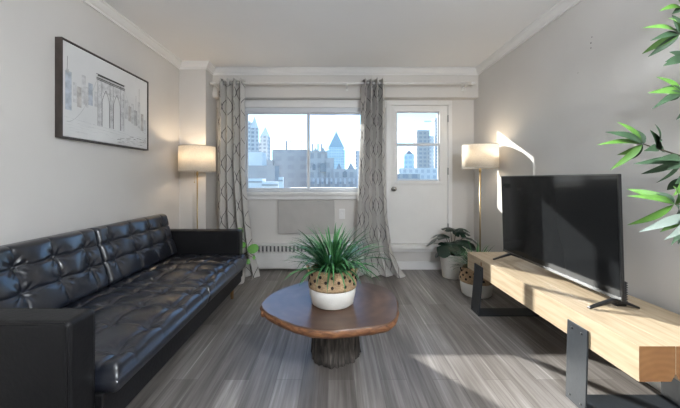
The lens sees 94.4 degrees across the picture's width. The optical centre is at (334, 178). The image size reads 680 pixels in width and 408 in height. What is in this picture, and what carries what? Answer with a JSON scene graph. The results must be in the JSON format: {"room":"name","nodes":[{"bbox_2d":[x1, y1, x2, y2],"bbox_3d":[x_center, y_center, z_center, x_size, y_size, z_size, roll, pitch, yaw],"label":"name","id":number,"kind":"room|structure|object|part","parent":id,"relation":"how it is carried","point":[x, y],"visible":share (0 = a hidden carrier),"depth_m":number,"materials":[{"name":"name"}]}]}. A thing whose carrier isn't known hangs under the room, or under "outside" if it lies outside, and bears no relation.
{"room":"living room","nodes":[
{"label":"living room","id":0,"kind":"room"},
{"bbox_2d":[0,0,178,245],"bbox_3d":[-1.900,-0.105,0.815,0.100,2.550,7.030,0,0,0],"label":"wall","id":1,"kind":"structure","parent":0,"point":[50,185],"depth_m":2.15,"materials":[{"name":"paint"}]},
{"bbox_2d":[55,37,148,150],"bbox_3d":[-1.827,-0.608,2.565,0.045,0.665,0.970,0,0,0],"label":"framed picture","id":2,"kind":"object","parent":1,"relation":"attached to","point":[98,101],"visible":1,"depth_m":2.40,"materials":[{"name":"paper"}]},
{"bbox_2d":[81,0,181,68],"bbox_3d":[-1.819,-1.341,0.570,0.062,0.078,6.340,0,0,0],"label":"trim","id":3,"kind":"structure","parent":1,"relation":"attached to","point":[100,6],"depth_m":2.81,"materials":[{"name":"paint"}]},
{"bbox_2d":[179,69,215,228],"bbox_3d":[-1.692,-0.105,3.910,0.315,2.550,0.340,0,0,0],"label":"wall column","id":4,"kind":"structure","parent":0,"point":[197,104],"depth_m":3.74,"materials":[{"name":"paint"}]},
{"bbox_2d":[180,61,208,68],"bbox_3d":[-1.661,-1.341,3.709,0.377,0.078,0.062,0,0,0],"label":"trim","id":5,"kind":"structure","parent":4,"relation":"attached to","point":[184,64],"depth_m":3.70,"materials":[{"name":"paint"}]},
{"bbox_2d":[104,0,559,66],"bbox_3d":[-0.025,-1.430,0.815,3.850,0.100,7.030,0,0,0],"label":"ceiling","id":6,"kind":"structure","parent":0,"point":[223,33],"depth_m":2.93,"materials":[{"name":"paint"}]},
{"bbox_2d":[216,100,473,268],"bbox_3d":[-0.025,-0.105,4.180,3.650,2.550,0.200,0,0,0],"label":"wall","id":7,"kind":"structure","parent":0,"point":[263,214],"depth_m":4.08,"materials":[{"name":"paint"}]},
{"bbox_2d":[216,100,385,107],"bbox_3d":[-0.435,-0.970,4.065,2.190,0.090,0.030,0,0,0],"label":"trim","id":8,"kind":"structure","parent":7,"relation":"attached to","point":[248,103],"depth_m":4.06,"materials":[{"name":"paint"}]},
{"bbox_2d":[247,192,357,199],"bbox_3d":[-0.365,0.217,4.053,1.930,0.095,0.095,0,0,0],"label":"window sill","id":9,"kind":"structure","parent":7,"relation":"attached to","point":[250,195],"depth_m":4.05,"materials":[{"name":"paint"}]},
{"bbox_2d":[245,108,360,191],"bbox_3d":[-0.370,-0.380,4.145,1.660,1.100,0.110,0,0,0],"label":"window","id":10,"kind":"structure","parent":7,"relation":"in","point":[248,111],"depth_m":4.11,"materials":[{"name":"plastic"}]},
{"bbox_3d":[-0.750,-0.365,4.124,0.830,1.006,0.028,0,0,0],"label":"sash","id":11,"kind":"part","parent":10,"relation":"part of","materials":[{"name":"glass"}]},
{"bbox_3d":[0.021,-0.365,4.156,0.767,1.006,0.028,0,0,0],"label":"sash","id":12,"kind":"part","parent":10,"relation":"part of","materials":[{"name":"glass"}]},
{"bbox_2d":[253,243,355,267],"bbox_3d":[-0.325,1.000,4.035,1.674,0.340,0.090,0,0,0],"label":"baseboard heater","id":13,"kind":"object","parent":7,"relation":"attached to","point":[268,255],"visible":0.29,"depth_m":4.00,"materials":[{"name":"metal"}]},
{"bbox_2d":[256,246,354,252],"bbox_3d":[-0.325,0.893,4.000,1.656,0.082,0.009,0,0,0],"label":"grille","id":14,"kind":"object","parent":13,"relation":"attached to","point":[268,247],"depth_m":4.00,"materials":[{"name":"metal"}]},
{"bbox_2d":[278,200,334,233],"bbox_3d":[-0.369,0.487,4.054,0.725,0.435,0.052,0,0,0],"label":"wall panel","id":15,"kind":"object","parent":7,"relation":"attached to","point":[294,216],"visible":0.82,"depth_m":4.04,"materials":[{"name":"metal"}]},
{"bbox_2d":[339,209,344,218],"bbox_3d":[0.090,0.452,4.071,0.076,0.128,0.018,0,0,0],"label":"wall switch","id":16,"kind":"object","parent":7,"relation":"attached to","point":[341,211],"visible":1,"depth_m":4.07,"materials":[{"name":"paint"}]},
{"bbox_2d":[391,244,440,251],"bbox_3d":[1.060,0.887,4.045,0.880,0.095,0.070,0,0,0],"label":"trim","id":17,"kind":"structure","parent":7,"relation":"attached to","point":[395,247],"depth_m":4.01,"materials":[{"name":"paint"}]},
{"bbox_2d":[386,100,451,242],"bbox_3d":[1.090,-0.087,4.093,0.850,1.855,0.175,0,0,0],"label":"door","id":18,"kind":"structure","parent":7,"relation":"in","point":[417,210],"depth_m":4.08,"materials":[{"name":"paint"}]},
{"bbox_3d":[1.075,-0.220,4.099,0.556,0.490,0.018,0,0,0],"label":"sash","id":19,"kind":"part","parent":18,"relation":"part of","materials":[{"name":"glass"}]},
{"bbox_3d":[1.075,-0.652,4.119,0.556,0.445,0.018,0,0,0],"label":"sash","id":20,"kind":"part","parent":18,"relation":"part of","materials":[{"name":"glass"}]},
{"bbox_3d":[1.075,-0.420,4.104,0.624,0.974,0.064,0,0,0],"label":"glazing frame","id":21,"kind":"part","parent":18,"relation":"part of","materials":[{"name":"paint"}]},
{"bbox_2d":[396,261,465,269],"bbox_3d":[1.200,1.117,4.072,1.200,0.105,0.016,0,0,0],"label":"baseboard","id":22,"kind":"structure","parent":7,"relation":"attached to","point":[403,265],"depth_m":4.06,"materials":[{"name":"paint"}]},
{"bbox_2d":[213,75,477,99],"bbox_3d":[-0.025,-1.202,4.018,3.650,0.355,0.125,0,0,0],"label":"wall","id":23,"kind":"structure","parent":0,"point":[252,91],"depth_m":3.96,"materials":[{"name":"paint"}]},
{"bbox_2d":[206,61,215,74],"bbox_3d":[-1.504,-1.341,3.817,0.062,0.078,0.277,0,0,0],"label":"trim","id":24,"kind":"structure","parent":23,"relation":"attached to","point":[210,68],"depth_m":3.81,"materials":[{"name":"paint"}]},
{"bbox_2d":[210,82,475,93],"bbox_3d":[0.095,-1.109,3.868,3.210,0.151,0.175,0,0,0],"label":"curtain rod","id":25,"kind":"object","parent":23,"relation":"attached to","point":[211,83],"visible":0.96,"depth_m":3.79,"materials":[{"name":"paint"}]},
{"bbox_2d":[218,78,259,277],"bbox_3d":[-1.167,-0.018,3.793,0.545,2.365,0.200,0,0,0],"label":"curtain","id":26,"kind":"object","parent":25,"relation":"hanging from","point":[233,213],"visible":0.83,"depth_m":3.79,"materials":[{"name":"fabric"}]},
{"bbox_3d":[0.095,-1.155,3.800,3.130,0.024,0.024,0,0,0],"label":"rod","id":27,"kind":"part","parent":25,"relation":"part of","materials":[{"name":"paint"}]},
{"bbox_2d":[354,77,405,277],"bbox_3d":[0.542,-0.018,3.793,0.614,2.365,0.179,0,0,0],"label":"curtain","id":28,"kind":"object","parent":25,"relation":"hanging from","point":[372,201],"visible":0.94,"depth_m":3.80,"materials":[{"name":"fabric"}]},
{"bbox_2d":[213,67,477,74],"bbox_3d":[0.133,-1.341,3.924,3.335,0.078,0.062,0,0,0],"label":"trim","id":29,"kind":"structure","parent":23,"relation":"attached to","point":[219,70],"depth_m":3.92,"materials":[{"name":"paint"}]},
{"bbox_2d":[126,269,660,407],"bbox_3d":[-0.025,1.220,0.815,3.850,0.100,7.030,0,0,0],"label":"floor","id":30,"kind":"structure","parent":0,"point":[439,352],"depth_m":2.02,"materials":[{"name":"grey wood"}]},
{"bbox_2d":[0,214,246,407],"bbox_3d":[-1.334,0.756,2.185,0.932,0.829,2.130,0,0,0],"label":"sofa","id":31,"kind":"object","parent":30,"relation":"on","point":[89,317],"visible":1,"depth_m":1.70,"materials":[{"name":"black leather"}]},
{"bbox_3d":[-1.373,0.757,1.188,0.853,0.495,0.135,0,0,0],"label":"armrest","id":32,"kind":"part","parent":31,"relation":"part of","materials":[{"name":"black leather"}]},
{"bbox_2d":[0,229,108,307],"bbox_3d":[-1.665,0.548,1.720,0.251,0.414,0.926,0,0,0],"label":"cushion","id":33,"kind":"object","parent":31,"relation":"on","point":[71,268],"depth_m":1.79,"materials":[{"name":"black leather"}]},
{"bbox_2d":[87,214,176,284],"bbox_3d":[-1.666,0.548,2.650,0.248,0.413,0.926,0,0,0],"label":"cushion","id":34,"kind":"object","parent":31,"relation":"on","point":[128,249],"depth_m":2.50,"materials":[{"name":"black leather"}]},
{"bbox_2d":[63,287,209,392],"bbox_3d":[-1.234,0.793,1.720,0.732,0.158,0.926,0,0,0],"label":"seat cushion","id":35,"kind":"object","parent":31,"relation":"on","point":[132,324],"depth_m":1.65,"materials":[{"name":"black leather"}]},
{"bbox_2d":[109,254,246,302],"bbox_3d":[-1.234,0.794,2.650,0.732,0.156,0.926,0,0,0],"label":"seat cushion","id":36,"kind":"object","parent":31,"relation":"on","point":[212,272],"depth_m":2.48,"materials":[{"name":"black leather"}]},
{"bbox_3d":[-1.373,0.757,3.183,0.853,0.495,0.135,0,0,0],"label":"armrest","id":37,"kind":"part","parent":31,"relation":"part of","materials":[{"name":"black leather"}]},
{"bbox_3d":[-1.007,1.087,3.080,0.040,0.165,0.040,0,0,0],"label":"leg","id":38,"kind":"part","parent":31,"relation":"part of","materials":[{"name":"brown wood"}]},
{"bbox_2d":[178,144,215,228],"bbox_3d":[-1.530,0.403,3.500,0.389,1.535,0.389,0,0,0],"label":"floor lamp","id":39,"kind":"object","parent":30,"relation":"on","point":[196,158],"visible":0.8,"depth_m":3.34,"materials":[{"name":"white fabric"}]},
{"bbox_3d":[-1.530,-0.223,3.500,0.386,0.285,0.386,0,0,0],"label":"lamp shade","id":40,"kind":"part","parent":39,"relation":"part of","materials":[{"name":"fabric"}]},
{"bbox_2d":[238,228,258,284],"bbox_3d":[-1.028,0.867,3.539,0.446,0.607,0.235,0,0,22],"label":"potted plant","id":41,"kind":"object","parent":30,"relation":"on","point":[253,248],"visible":0.2,"depth_m":3.44,"materials":[{"name":"green plant"}]},
{"bbox_3d":[-1.100,1.050,3.550,0.202,0.242,0.202,0,0,0],"label":"pot","id":42,"kind":"part","parent":41,"relation":"part of","materials":[{"name":"white ceramic"}]},
{"bbox_2d":[260,281,398,368],"bbox_3d":[-0.027,0.955,1.934,0.831,0.430,0.796,0,0,0],"label":"coffee table","id":43,"kind":"object","parent":30,"relation":"on","point":[335,334],"visible":0.82,"depth_m":1.79,"materials":[{"name":"brown wood"}]},
{"bbox_2d":[281,224,394,309],"bbox_3d":[0.016,0.488,1.876,0.730,0.504,0.694,0,0,0],"label":"potted plant","id":44,"kind":"object","parent":43,"relation":"on","point":[332,280],"visible":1,"depth_m":1.78,"materials":[{"name":"green plant"}]},
{"bbox_2d":[308,264,356,309],"bbox_3d":[-0.015,0.633,1.885,0.293,0.214,0.293,0,0,0],"label":"plant pot","id":45,"kind":"object","parent":44,"relation":"attached to","point":[336,297],"depth_m":1.77,"materials":[{"name":"white ceramic"}]},
{"bbox_2d":[426,227,476,279],"bbox_3d":[1.392,0.878,3.746,0.505,0.586,0.538,0,0,-42],"label":"potted plant","id":46,"kind":"object","parent":30,"relation":"on","point":[445,250],"visible":0.88,"depth_m":3.66,"materials":[{"name":"green plant"}]},
{"bbox_3d":[1.405,1.029,3.770,0.281,0.284,0.281,0,0,0],"label":"pot","id":47,"kind":"part","parent":46,"relation":"part of","materials":[{"name":"white ceramic"}]},
{"bbox_3d":[1.418,0.765,3.767,0.210,0.334,0.126,0,0,0],"label":"stem","id":48,"kind":"part","parent":46,"relation":"part of","materials":[{"name":"green plant"}]},
{"bbox_2d":[447,239,494,298],"bbox_3d":[1.416,0.896,3.219,0.641,0.547,0.552,0,0,0],"label":"potted plant","id":49,"kind":"object","parent":30,"relation":"on","point":[466,275],"visible":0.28,"depth_m":3.12,"materials":[{"name":"green plant"}]},
{"bbox_2d":[462,143,498,250],"bbox_3d":[1.585,0.398,3.440,0.375,1.545,0.375,0,0,0],"label":"floor lamp","id":50,"kind":"object","parent":30,"relation":"on","point":[479,156],"visible":0.74,"depth_m":3.30,"materials":[{"name":"beige fabric"}]},
{"bbox_3d":[1.585,-0.244,3.440,0.372,0.262,0.372,0,0,0],"label":"lamp shade","id":51,"kind":"part","parent":50,"relation":"part of","materials":[{"name":"fabric"}]},
{"bbox_3d":[1.585,-0.371,3.440,0.370,0.008,0.369,0,0,0],"label":"shade trim","id":52,"kind":"part","parent":50,"relation":"part of","materials":[{"name":"beige fabric"}]},
{"bbox_3d":[1.585,-0.117,3.440,0.375,0.008,0.375,0,0,0],"label":"shade trim","id":53,"kind":"part","parent":50,"relation":"part of","materials":[{"name":"beige fabric"}]},
{"bbox_2d":[468,252,679,407],"bbox_3d":[1.492,0.932,2.154,0.545,0.475,1.692,0,0,0],"label":"tv stand","id":54,"kind":"object","parent":30,"relation":"on","point":[644,342],"visible":0.98,"depth_m":1.65,"materials":[{"name":"brown wood"}]},
{"bbox_2d":[493,174,639,308],"bbox_3d":[1.495,0.334,2.228,0.270,0.722,1.164,0,0,0],"label":"television","id":55,"kind":"object","parent":54,"relation":"on","point":[570,227],"visible":1,"depth_m":1.98,"materials":[{"name":"plastic"}]},
{"bbox_2d":[610,282,627,305],"bbox_3d":[1.562,0.627,1.737,0.059,0.135,0.050,0,0,0],"label":"media box","id":56,"kind":"object","parent":54,"relation":"on","point":[626,283],"visible":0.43,"depth_m":1.72,"materials":[{"name":"plastic"}]},
{"bbox_2d":[598,0,679,244],"bbox_3d":[1.403,0.095,1.016,0.901,2.152,0.481,0,0,32],"label":"bamboo plant","id":57,"kind":"object","parent":30,"relation":"on","point":[670,161],"visible":1,"depth_m":1.15,"materials":[{"name":"green plant"}]},
{"bbox_3d":[1.448,-0.025,1.016,0.247,1.794,0.626,0,0,-37],"label":"stem","id":58,"kind":"part","parent":57,"relation":"part of","materials":[{"name":"green plant"}]},
{"bbox_2d":[459,264,492,298],"bbox_3d":[1.435,1.032,3.200,0.326,0.276,0.326,0,0,0],"label":"plant pot","id":59,"kind":"object","parent":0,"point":[466,275],"depth_m":3.10,"materials":[{"name":"white ceramic"}]},
{"bbox_2d":[474,0,679,314],"bbox_3d":[1.849,-0.105,0.815,0.101,2.550,7.030,0,0,0],"label":"wall","id":60,"kind":"structure","parent":0,"point":[548,104],"depth_m":2.19,"materials":[{"name":"paint"}]},
{"bbox_2d":[476,0,581,74],"bbox_3d":[1.769,-1.341,0.677,0.062,0.078,6.555,0,0,0],"label":"trim","id":61,"kind":"structure","parent":60,"relation":"attached to","point":[562,6],"depth_m":2.85,"materials":[{"name":"paint"}]},
{"bbox_2d":[646,382,660,391],"bbox_3d":[1.793,1.125,0.732,0.014,0.090,6.664,0,0,0],"label":"baseboard","id":62,"kind":"structure","parent":60,"relation":"attached to","point":[657,385],"depth_m":1.75,"materials":[{"name":"paint"}]},
{"label":"outside","id":63,"kind":"structure","parent":0,"visible":0},
{"bbox_3d":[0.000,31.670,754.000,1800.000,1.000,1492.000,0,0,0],"label":"ground","id":64,"kind":"structure","parent":63,"visible":0},
{"bbox_2d":[248,116,258,151],"bbox_3d":[-73.087,-11.031,264.622,17.254,84.402,9.244,0,0,0],"label":"tower","id":65,"kind":"structure","parent":64,"relation":"on","point":[253,130],"depth_m":261.99,"materials":[{"name":"concrete"}]},
{"bbox_2d":[248,179,265,187],"bbox_3d":[-18.667,15.529,71.806,4.889,31.281,4.211,0,0,0],"label":"rooftop","id":66,"kind":"object","parent":64,"relation":"on","point":[252,183],"visible":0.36,"depth_m":70.00,"materials":[{"name":"concrete"}]},
{"bbox_2d":[248,152,266,165],"bbox_3d":[-32.000,10.442,124.000,8.381,41.456,8.000,0,0,0],"label":"building","id":67,"kind":"structure","parent":64,"relation":"on","point":[254,158],"depth_m":120.01,"materials":[{"name":"concrete"}]},
{"bbox_2d":[248,166,278,180],"bbox_3d":[-25.833,13.335,109.000,11.667,35.670,8.000,0,0,0],"label":"building","id":68,"kind":"structure","parent":64,"relation":"on","point":[270,173],"depth_m":105.00,"materials":[{"name":"stone"}]},
{"bbox_2d":[259,126,270,159],"bbox_3d":[-66.992,-9.272,297.000,9.698,80.884,14.000,0,0,0],"label":"tower","id":69,"kind":"structure","parent":64,"relation":"on","point":[265,140],"depth_m":290.00,"materials":[{"name":"concrete"}]},
{"bbox_2d":[262,181,277,187],"bbox_3d":[-14.032,15.855,69.232,3.454,30.630,3.063,0,0,0],"label":"rooftop","id":70,"kind":"object","parent":64,"relation":"on","point":[265,184],"visible":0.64,"depth_m":68.00,"materials":[{"name":"concrete"}]},
{"bbox_2d":[278,177,283,187],"bbox_3d":[-11.367,15.376,66.227,0.943,31.589,1.054,0,0,0],"label":"rooftop","id":71,"kind":"object","parent":64,"relation":"on","point":[280,179],"visible":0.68,"depth_m":66.00,"materials":[{"name":"concrete"}]},
{"bbox_2d":[267,138,306,187],"bbox_3d":[-22.162,5.643,164.000,20.514,51.054,32.000,0,0,0],"label":"building","id":72,"kind":"structure","parent":64,"relation":"on","point":[291,163],"depth_m":150.01,"materials":[{"name":"stone"}]},
{"bbox_3d":[-19.060,-17.059,154.100,9.368,5.649,0.200,0,0,0],"label":"roof railing","id":73,"kind":"part","parent":72,"relation":"part of","materials":[{"name":"metal"}]},
{"bbox_2d":[291,187,355,187],"bbox_3d":[-2.743,16.601,70.258,15.644,29.138,12.516,0,0,0],"label":"rooftop","id":74,"kind":"object","parent":64,"relation":"on","point":[291,187],"visible":0.14,"depth_m":75.30,"materials":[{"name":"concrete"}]},
{"bbox_2d":[306,144,356,187],"bbox_3d":[-1.625,7.452,143.325,22.527,47.437,11.350,0,0,0],"label":"building","id":75,"kind":"structure","parent":64,"relation":"on","point":[323,173],"depth_m":139.01,"materials":[{"name":"stone"}]},
{"bbox_2d":[327,129,344,168],"bbox_3d":[1.333,-18.753,430.500,24.000,99.846,23.000,0,0,0],"label":"skyscraper","id":76,"kind":"structure","parent":64,"relation":"on","point":[335,150],"depth_m":420.00,"materials":[{"name":"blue glass"}]},
{"bbox_2d":[355,151,358,166],"bbox_3d":[24.524,2.014,304.000,10.000,58.313,8.000,0,0,0],"label":"tower","id":77,"kind":"structure","parent":64,"relation":"on","point":[356,152],"depth_m":300.01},
{"bbox_2d":[355,167,358,187],"bbox_3d":[18.413,11.776,204.063,10.159,38.789,8.127,0,0,0],"label":"building","id":78,"kind":"structure","parent":64,"relation":"on","point":[357,168],"depth_m":200.00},
{"bbox_2d":[402,151,413,167],"bbox_3d":[54.032,4.952,232.921,7.302,52.437,5.841,0,0,0],"label":"building","id":79,"kind":"structure","parent":64,"relation":"on","point":[408,158],"depth_m":230.03,"materials":[{"name":"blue glass"}]},
{"bbox_2d":[398,174,419,179],"bbox_3d":[24.762,14.633,126.095,15.238,33.075,12.190,0,0,0],"label":"building","id":80,"kind":"structure","parent":64,"relation":"on","point":[400,176],"depth_m":120.01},
{"bbox_2d":[398,168,437,179],"bbox_3d":[44.190,12.791,169.346,23.365,36.757,18.692,0,0,0],"label":"building","id":81,"kind":"structure","parent":64,"relation":"on","point":[425,173],"depth_m":160.00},
{"bbox_2d":[413,130,433,167],"bbox_3d":[72.140,-3.859,256.000,14.121,70.059,12.000,0,0,0],"label":"tower","id":82,"kind":"structure","parent":64,"relation":"on","point":[423,155],"depth_m":250.00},
{"bbox_2d":[424,119,435,167],"bbox_3d":[72.762,-7.260,240.000,9.928,76.860,0.800,0,0,0],"label":"crane","id":83,"kind":"object","parent":64,"relation":"on","point":[435,119],"visible":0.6,"depth_m":240.01,"materials":[{"name":"metal"}]},
{"bbox_2d":[431,118,437,167],"bbox_3d":[111.310,-16.367,335.657,14.143,95.075,11.314,0,0,0],"label":"tower","id":84,"kind":"structure","parent":64,"relation":"on","point":[432,123],"depth_m":329.98,"materials":[{"name":"blue glass"}]}
]}

